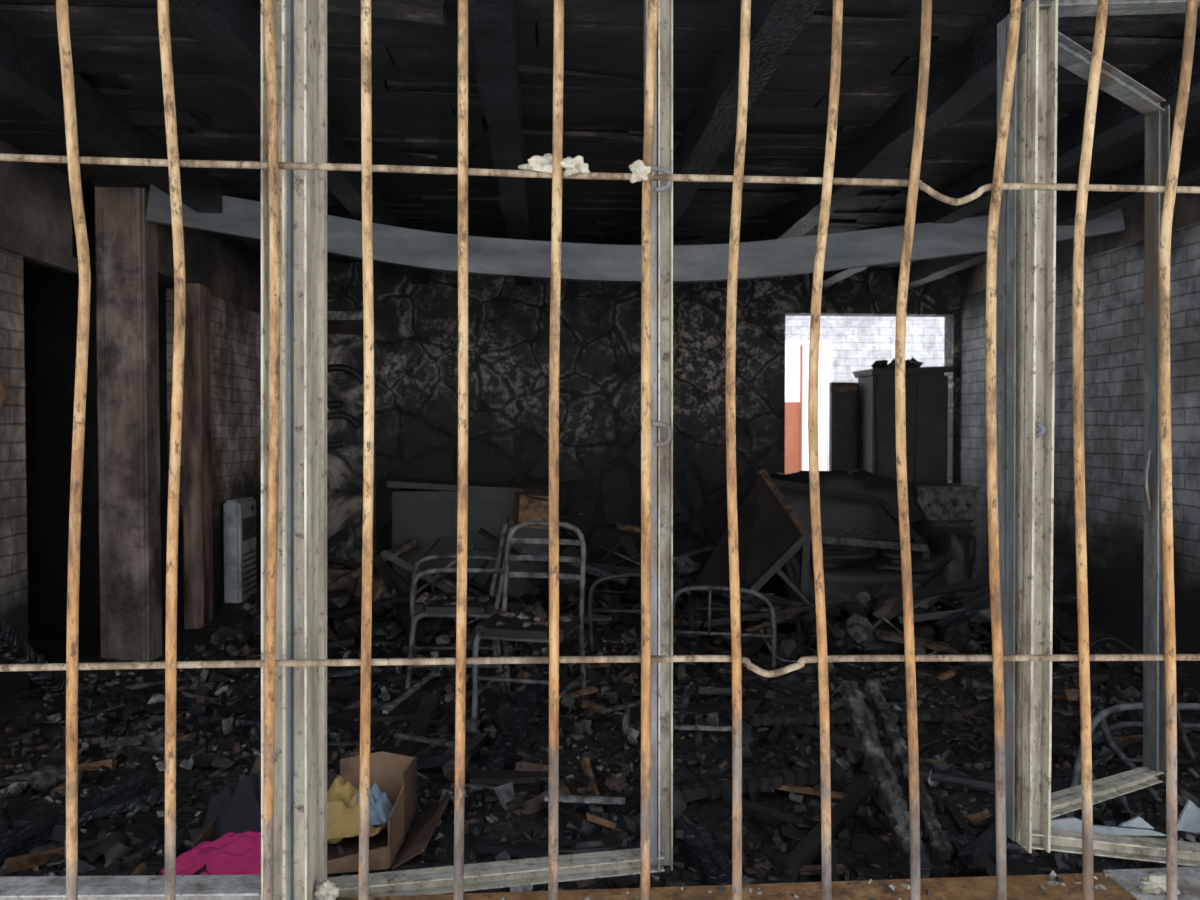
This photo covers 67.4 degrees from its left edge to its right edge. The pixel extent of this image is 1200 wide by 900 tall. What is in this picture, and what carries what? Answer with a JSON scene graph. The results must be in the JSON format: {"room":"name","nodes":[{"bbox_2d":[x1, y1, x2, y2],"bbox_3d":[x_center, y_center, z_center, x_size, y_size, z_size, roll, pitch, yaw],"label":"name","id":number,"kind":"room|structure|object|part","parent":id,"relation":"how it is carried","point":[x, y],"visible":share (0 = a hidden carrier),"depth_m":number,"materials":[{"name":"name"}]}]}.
{"room":"burned-out building","nodes":[
{"label":"burned-out building","id":0,"kind":"room"},
{"bbox_2d":[0,139,260,701],"bbox_3d":[-3.230,-0.094,4.234,1.300,2.800,6.330,0,1,-4],"label":"wall","id":1,"kind":"structure","parent":0,"point":[39,269],"depth_m":6.26,"materials":[{"name":"paint"}]},
{"bbox_2d":[0,376,6,409],"bbox_3d":[-2.825,-0.259,4.185,0.089,0.260,0.146,0,1,-4],"label":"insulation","id":2,"kind":"object","parent":1,"relation":"attached to","point":[3,393],"visible":1,"depth_m":4.20,"materials":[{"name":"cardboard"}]},
{"bbox_2d":[327,321,363,334],"bbox_3d":[-2.308,-0.205,8.105,1.800,2.750,0.920,0,1,-4],"label":"wall","id":3,"kind":"structure","parent":0,"point":[346,328],"depth_m":8.44,"materials":[{"name":"paint"}]},
{"bbox_2d":[0,565,1199,893],"bbox_3d":[-0.217,1.210,5.095,7.420,0.454,7.860,0,1,-4],"label":"rubble","id":4,"kind":"structure","parent":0,"point":[49,642],"depth_m":3.74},
{"bbox_2d":[95,186,161,661],"bbox_3d":[-2.721,-0.140,5.199,0.270,2.750,0.208,0,1,-4],"label":"concrete column","id":5,"kind":"structure","parent":4,"relation":"on","point":[126,243],"depth_m":5.11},
{"bbox_2d":[182,283,212,628],"bbox_3d":[-2.659,0.068,5.944,0.120,2.300,0.200,0,1,-4],"label":"post","id":6,"kind":"object","parent":4,"relation":"on","point":[196,414],"visible":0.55,"depth_m":5.86,"materials":[{"name":"brown wood"}]},
{"bbox_2d":[223,497,256,602],"bbox_3d":[-2.624,0.806,6.584,0.131,0.899,0.380,0,1,-4],"label":"heater","id":7,"kind":"object","parent":4,"relation":"on","point":[240,579],"visible":0.94,"depth_m":6.42,"materials":[{"name":"white metal"}]},
{"bbox_2d":[327,566,361,611],"bbox_3d":[-1.806,0.970,6.075,0.482,0.395,0.332,0,1,-4],"label":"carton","id":8,"kind":"object","parent":4,"relation":"on","point":[334,573],"visible":0.07,"depth_m":6.03,"materials":[{"name":"cardboard"}]},
{"bbox_2d":[210,529,533,649],"bbox_3d":[-1.393,0.925,5.833,1.966,0.719,1.135,0,1,-4],"label":"heap","id":9,"kind":"object","parent":4,"relation":"on","point":[245,625],"visible":0.43,"depth_m":5.51,"materials":[{"name":"wood"}]},
{"bbox_2d":[354,562,390,615],"bbox_3d":[-1.554,0.955,6.070,0.276,0.370,0.378,-1,1,-28],"label":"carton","id":10,"kind":"object","parent":4,"relation":"on","point":[378,584],"visible":0.21,"depth_m":6.02,"materials":[{"name":"cardboard"}]},
{"bbox_2d":[387,478,524,605],"bbox_3d":[-1.012,0.703,6.465,0.942,0.988,0.460,0,1,-4],"label":"dresser","id":11,"kind":"object","parent":4,"relation":"on","point":[425,511],"visible":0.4,"depth_m":6.24,"materials":[{"name":"black wood"}]},
{"bbox_2d":[405,518,513,698],"bbox_3d":[-0.736,0.812,4.709,0.559,0.896,0.514,0,1,-11],"label":"armchair","id":12,"kind":"object","parent":4,"relation":"on","point":[431,604],"visible":0.8,"depth_m":4.55,"materials":[{"name":"metal"}]},
{"bbox_2d":[507,487,548,611],"bbox_3d":[-0.464,0.732,6.208,0.340,0.961,0.385,0,1,-4],"label":"carton","id":13,"kind":"object","parent":4,"relation":"on","point":[530,504],"visible":0.5,"depth_m":6.10,"materials":[{"name":"brown cardboard"}]},
{"bbox_2d":[0,565,1199,893],"bbox_3d":[0.208,1.147,4.369,6.127,0.339,6.196,0,1,-4],"label":"debris","id":14,"kind":"object","parent":4,"relation":"on","point":[28,841],"visible":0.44,"depth_m":3.67,"materials":[{"name":"brown wood"}]},
{"bbox_2d":[0,618,65,697],"bbox_3d":[-2.346,0.847,3.667,0.086,0.706,1.425,0,1,-20],"label":"charred timber","id":15,"kind":"object","parent":14,"relation":"on","point":[13,648],"visible":0.8,"depth_m":3.62,"materials":[{"name":"black wood"}]},
{"bbox_2d":[161,831,260,874],"bbox_3d":[-1.047,1.153,2.596,0.397,0.097,0.179,0,1,-13],"label":"cloth","id":16,"kind":"object","parent":14,"relation":"on","point":[232,853],"visible":0.56,"depth_m":2.54,"materials":[{"name":"pink fabric"}]},
{"bbox_2d":[193,751,450,874],"bbox_3d":[-0.835,1.126,2.837,0.695,0.232,0.481,0,1,-4],"label":"cardboard box","id":17,"kind":"object","parent":14,"relation":"on","point":[394,774],"visible":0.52,"depth_m":2.87,"materials":[{"name":"brown cardboard"}]},
{"bbox_2d":[200,769,260,840],"bbox_3d":[-1.069,1.098,2.810,0.321,0.233,0.325,0,1,-4],"label":"jacket","id":18,"kind":"object","parent":17,"relation":"in","point":[237,806],"visible":0.47,"depth_m":2.72,"materials":[{"name":"fabric"}]},
{"bbox_2d":[327,775,387,843],"bbox_3d":[-0.799,1.107,2.811,0.286,0.152,0.263,0,1,-19],"label":"cloth","id":19,"kind":"object","parent":17,"relation":"in","point":[342,807],"visible":0.41,"depth_m":2.73,"materials":[{"name":"yellow fabric"}]},
{"bbox_2d":[356,782,393,825],"bbox_3d":[-0.715,1.098,2.808,0.156,0.110,0.163,0,1,-4],"label":"cloth","id":20,"kind":"object","parent":19,"relation":"on","point":[380,808],"visible":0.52,"depth_m":2.77,"materials":[{"name":"blue fabric"}]},
{"bbox_2d":[410,617,455,637],"bbox_3d":[-0.977,1.093,5.572,0.420,0.141,0.323,1,2,44],"label":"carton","id":21,"kind":"object","parent":14,"relation":"on","point":[446,629],"visible":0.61,"depth_m":5.55,"materials":[{"name":"cardboard"}]},
{"bbox_2d":[488,675,545,770],"bbox_3d":[-0.339,1.136,3.804,0.085,0.193,0.699,0,1,11],"label":"charred timber","id":22,"kind":"object","parent":14,"relation":"on","point":[501,751],"visible":0.99,"depth_m":3.70,"materials":[{"name":"black wood"}]},
{"bbox_2d":[472,521,586,731],"bbox_3d":[-0.320,0.801,4.169,0.416,0.898,0.515,0,1,13],"label":"metal chair","id":23,"kind":"object","parent":14,"relation":"on","point":[525,626],"visible":0.91,"depth_m":4.21,"materials":[{"name":"metal"}]},
{"bbox_2d":[570,572,640,652],"bbox_3d":[-0.026,0.918,5.189,0.695,0.472,0.296,1,2,44],"label":"metal chair","id":24,"kind":"object","parent":14,"relation":"on","point":[590,600],"visible":0.68,"depth_m":5.02,"materials":[{"name":"metal"}]},
{"bbox_2d":[673,586,801,669],"bbox_3d":[0.797,0.972,5.108,0.873,0.505,0.578,0,1,-4],"label":"metal chair","id":25,"kind":"object","parent":14,"relation":"on","point":[765,597],"visible":0.84,"depth_m":4.84,"materials":[{"name":"metal"}]},
{"bbox_2d":[638,761,842,805],"bbox_3d":[0.503,1.181,3.173,0.752,0.093,0.075,0,1,-13],"label":"charred timber","id":26,"kind":"object","parent":14,"relation":"on","point":[798,776],"visible":0.68,"depth_m":3.17,"materials":[{"name":"black wood"}]},
{"bbox_2d":[749,708,961,726],"bbox_3d":[1.118,1.172,3.946,0.923,0.065,0.073,0,1,0],"label":"charred timber","id":27,"kind":"object","parent":14,"relation":"on","point":[838,717],"visible":0.7,"depth_m":3.92,"materials":[{"name":"black wood"}]},
{"bbox_2d":[839,680,930,878],"bbox_3d":[0.914,1.042,2.937,0.076,0.397,0.722,0,1,-2],"label":"charred timber","id":28,"kind":"object","parent":14,"relation":"on","point":[879,770],"visible":0.91,"depth_m":2.90,"materials":[{"name":"black wood"}]},
{"bbox_2d":[864,678,951,859],"bbox_3d":[1.038,1.055,3.097,0.064,0.315,0.873,0,1,3],"label":"charred timber","id":29,"kind":"object","parent":14,"relation":"on","point":[938,843],"visible":0.85,"depth_m":3.04,"materials":[{"name":"black wood"}]},
{"bbox_2d":[1070,742,1080,786],"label":"metal chair","id":30,"kind":"object","parent":14,"relation":"on","point":[1076,774],"depth_m":3.09,"materials":[{"name":"metal"}]},
{"bbox_2d":[1091,702,1142,769],"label":"metal chair","id":31,"kind":"object","parent":14,"relation":"on","point":[1099,719],"depth_m":3.25,"materials":[{"name":"metal"}]},
{"bbox_2d":[1177,703,1199,770],"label":"metal chair","id":32,"kind":"object","parent":14,"relation":"on","point":[1180,706],"depth_m":3.47,"materials":[{"name":"metal"}]},
{"bbox_2d":[478,508,760,630],"bbox_3d":[0.223,0.800,6.139,1.948,0.836,1.175,0,1,8],"label":"heap","id":33,"kind":"object","parent":4,"relation":"on","point":[604,596],"visible":0.43,"depth_m":6.06,"materials":[{"name":"wood"}]},
{"bbox_2d":[681,824,731,885],"bbox_3d":[0.319,1.230,2.742,0.090,0.059,0.328,0,1,-9],"label":"charred timber","id":34,"kind":"object","parent":4,"relation":"on","point":[710,864],"visible":0.95,"depth_m":2.69,"materials":[{"name":"black wood"}]},
{"bbox_2d":[785,340,831,473],"bbox_3d":[2.081,0.023,9.073,0.482,2.252,0.081,0,1,-2],"label":"door","id":35,"kind":"structure","parent":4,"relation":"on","point":[796,351],"depth_m":9.04,"materials":[{"name":"white paint"}]},
{"bbox_2d":[692,469,929,612],"bbox_3d":[1.414,0.706,5.936,1.614,1.164,0.660,-1,1,-31],"label":"table","id":36,"kind":"object","parent":4,"relation":"on","point":[770,532],"visible":0.8,"depth_m":5.68,"materials":[{"name":"black wood"}]},
{"bbox_2d":[759,469,976,615],"bbox_3d":[1.835,0.648,6.379,1.369,0.996,0.961,0,1,-4],"label":"sofa","id":37,"kind":"object","parent":4,"relation":"on","point":[848,571],"visible":0.47,"depth_m":6.15,"materials":[{"name":"fabric"}]},
{"bbox_2d":[852,357,954,482],"bbox_3d":[2.506,0.209,7.484,0.689,1.951,0.452,0,1,-4],"label":"tall cabinet","id":38,"kind":"object","parent":4,"relation":"on","point":[926,388],"visible":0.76,"depth_m":7.27,"materials":[{"name":"black wood"}]},
{"bbox_2d":[701,553,1179,669],"bbox_3d":[1.915,0.934,5.387,2.684,0.658,1.062,0,1,-4],"label":"heap","id":39,"kind":"object","parent":4,"relation":"on","point":[866,630],"visible":0.75,"depth_m":5.24,"materials":[{"name":"wood"}]},
{"bbox_2d":[913,483,978,592],"bbox_3d":[2.581,0.733,6.926,0.477,0.928,0.515,0,1,-4],"label":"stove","id":40,"kind":"object","parent":4,"relation":"on","point":[949,504],"visible":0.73,"depth_m":6.72,"materials":[{"name":"metal"}]},
{"bbox_2d":[1052,593,1062,653],"bbox_3d":[2.581,1.036,5.398,0.360,0.350,0.360,0,1,-4],"label":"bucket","id":41,"kind":"object","parent":4,"relation":"on","point":[1057,606],"visible":0.12,"depth_m":5.26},
{"bbox_2d":[0,0,1199,269],"bbox_3d":[-0.144,-1.560,4.517,7.500,0.120,8.300,0,1,-4],"label":"ceiling","id":42,"kind":"structure","parent":0,"point":[1115,27],"depth_m":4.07,"materials":[{"name":"black wood"}]},
{"bbox_2d":[0,17,260,252],"bbox_3d":[-2.138,-1.387,4.392,0.145,0.173,6.104,0,1,-4],"label":"joist","id":43,"kind":"object","parent":42,"relation":"attached to","point":[29,73],"depth_m":3.63,"materials":[{"name":"black wood"}]},
{"bbox_2d":[169,0,428,284],"bbox_3d":[-1.292,-1.390,4.448,0.145,0.172,6.103,0,1,-4],"label":"joist","id":44,"kind":"object","parent":42,"relation":"attached to","point":[229,30],"depth_m":2.97,"materials":[{"name":"black wood"}]},
{"bbox_2d":[468,0,531,285],"bbox_3d":[-0.444,-1.390,4.500,0.149,0.174,6.104,0,1,-4],"label":"joist","id":45,"kind":"object","parent":42,"relation":"attached to","point":[492,23],"depth_m":3.30,"materials":[{"name":"black wood"}]},
{"bbox_2d":[145,184,1124,282],"bbox_3d":[0.300,-1.240,5.204,5.663,0.537,0.070,0,1,-4],"label":"steel beam","id":46,"kind":"structure","parent":42,"relation":"attached to","point":[393,245],"depth_m":5.17,"materials":[{"name":"grey metal"}]},
{"bbox_2d":[619,0,821,285],"bbox_3d":[0.425,-1.391,4.557,0.143,0.173,6.110,0,1,-4],"label":"joist","id":47,"kind":"object","parent":42,"relation":"attached to","point":[775,25],"depth_m":3.26,"materials":[{"name":"black wood"}]},
{"bbox_2d":[717,0,1095,287],"bbox_3d":[1.253,-1.393,4.610,0.148,0.176,6.115,0,1,-4],"label":"joist","id":48,"kind":"object","parent":42,"relation":"attached to","point":[968,75],"depth_m":3.67,"materials":[{"name":"black wood"}]},
{"bbox_2d":[809,37,1199,288],"bbox_3d":[2.052,-1.395,4.661,0.146,0.173,6.106,0,1,-4],"label":"joist","id":49,"kind":"object","parent":42,"relation":"attached to","point":[1115,121],"depth_m":3.82,"materials":[{"name":"black wood"}]},
{"bbox_2d":[894,134,1199,288],"bbox_3d":[2.798,-1.394,4.710,0.147,0.173,6.105,0,1,-4],"label":"joist","id":50,"kind":"object","parent":42,"relation":"attached to","point":[1099,203],"depth_m":4.94,"materials":[{"name":"black wood"}]},
{"bbox_2d":[327,261,960,572],"bbox_3d":[0.162,-0.196,7.714,6.320,2.750,0.180,0,1,-4],"label":"wall","id":51,"kind":"structure","parent":0,"point":[416,326],"depth_m":7.61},
{"bbox_2d":[327,311,375,567],"bbox_3d":[-2.260,0.018,7.536,0.822,2.330,0.187,0,1,-4],"label":"door","id":52,"kind":"structure","parent":51,"relation":"in","point":[345,353],"depth_m":7.53,"materials":[{"name":"paint"}]},
{"bbox_2d":[829,382,857,471],"bbox_3d":[2.138,0.301,7.705,0.385,1.757,0.085,0,1,-9],"label":"door leaf","id":53,"kind":"structure","parent":51,"relation":"in","point":[843,396],"depth_m":7.68,"materials":[{"name":"black wood"}]},
{"bbox_2d":[336,867,1199,899],"bbox_3d":[0.073,0.647,1.217,2.300,0.064,0.131,0,1,-4],"label":"window sill","id":54,"kind":"structure","parent":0,"point":[1116,884],"depth_m":1.27,"materials":[{"name":"brown wood"}]},
{"bbox_2d":[785,316,943,381],"bbox_3d":[3.102,-0.692,10.910,6.400,3.600,0.200,0,1,-4],"label":"wall","id":55,"kind":"structure","parent":0,"point":[857,342],"depth_m":10.80,"materials":[{"name":"brick"}]},
{"bbox_2d":[959,179,1199,674],"bbox_3d":[3.426,-0.128,4.664,0.200,2.750,6.330,0,1,-4],"label":"wall","id":56,"kind":"structure","parent":0,"point":[1113,281],"depth_m":5.69,"materials":[{"name":"brick"}]},
{"bbox_3d":[0.332,-0.052,1.223,6.820,2.750,0.120,0,1,-4],"label":"wall","id":57,"kind":"structure","parent":0,"visible":0},
{"bbox_2d":[0,0,1199,899],"bbox_3d":[0.064,-0.056,1.157,1.790,1.435,0.024,0,1,-4],"label":"bars","id":58,"kind":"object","parent":57,"relation":"in","point":[73,159],"depth_m":1.15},
{"bbox_2d":[314,879,339,899],"bbox_3d":[-0.361,0.586,1.193,0.034,0.037,0.028,0,1,-4],"label":"scrap","id":59,"kind":"object","parent":58,"relation":"on","point":[325,890],"visible":1,"depth_m":1.19,"materials":[{"name":"white paper"}]},
{"bbox_2d":[518,153,564,173],"bbox_3d":[-0.070,-0.364,1.146,0.068,0.027,0.025,0,1,-16],"label":"scrap","id":60,"kind":"object","parent":58,"relation":"on","point":[543,164],"visible":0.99,"depth_m":1.14,"materials":[{"name":"white paper"}]},
{"bbox_2d":[560,155,589,176],"bbox_3d":[-0.035,-0.360,1.149,0.044,0.026,0.025,0,1,-4],"label":"scrap","id":61,"kind":"object","parent":58,"relation":"on","point":[571,166],"visible":1,"depth_m":1.14,"materials":[{"name":"white paper"}]},
{"bbox_2d":[629,160,653,182],"bbox_3d":[0.053,-0.356,1.148,0.033,0.031,0.024,0,1,-4],"label":"scrap","id":62,"kind":"object","parent":58,"relation":"on","point":[639,170],"visible":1,"depth_m":1.14,"materials":[{"name":"white paper"}]},
{"bbox_2d":[1137,873,1179,894],"bbox_3d":[0.778,0.605,1.256,0.054,0.029,0.025,0,1,-4],"label":"scrap","id":63,"kind":"object","parent":58,"relation":"on","point":[1154,883],"visible":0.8,"depth_m":1.25,"materials":[{"name":"white paper"}]},
{"bbox_2d":[0,0,1199,899],"bbox_3d":[0.066,-0.093,1.378,1.950,1.475,0.406,0,1,-4],"label":"window","id":64,"kind":"structure","parent":57,"relation":"in","point":[296,740],"depth_m":1.31,"materials":[{"name":"grey wood"}]},
{"bbox_3d":[-0.143,-0.096,1.308,0.519,1.465,0.053,0,1,-11],"label":"casement frame","id":65,"kind":"part","parent":64,"relation":"part of","materials":[{"name":"grey wood"}]},
{"bbox_3d":[0.789,-0.025,1.343,0.376,1.312,0.080,0,1,-4],"label":"casement frame","id":66,"kind":"part","parent":64,"relation":"part of","materials":[{"name":"grey wood"}]},
{"bbox_3d":[0.833,-0.013,1.485,0.455,1.218,0.050,-1,2,-38],"label":"casement frame","id":67,"kind":"part","parent":64,"relation":"part of","materials":[{"name":"grey wood"}]},
{"bbox_2d":[1051,799,1199,835],"bbox_3d":[0.796,0.557,1.358,0.275,0.055,0.004,0,1,-4],"label":"shard","id":68,"kind":"object","parent":64,"relation":"attached to","point":[1188,820],"visible":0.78,"depth_m":1.36}
]}

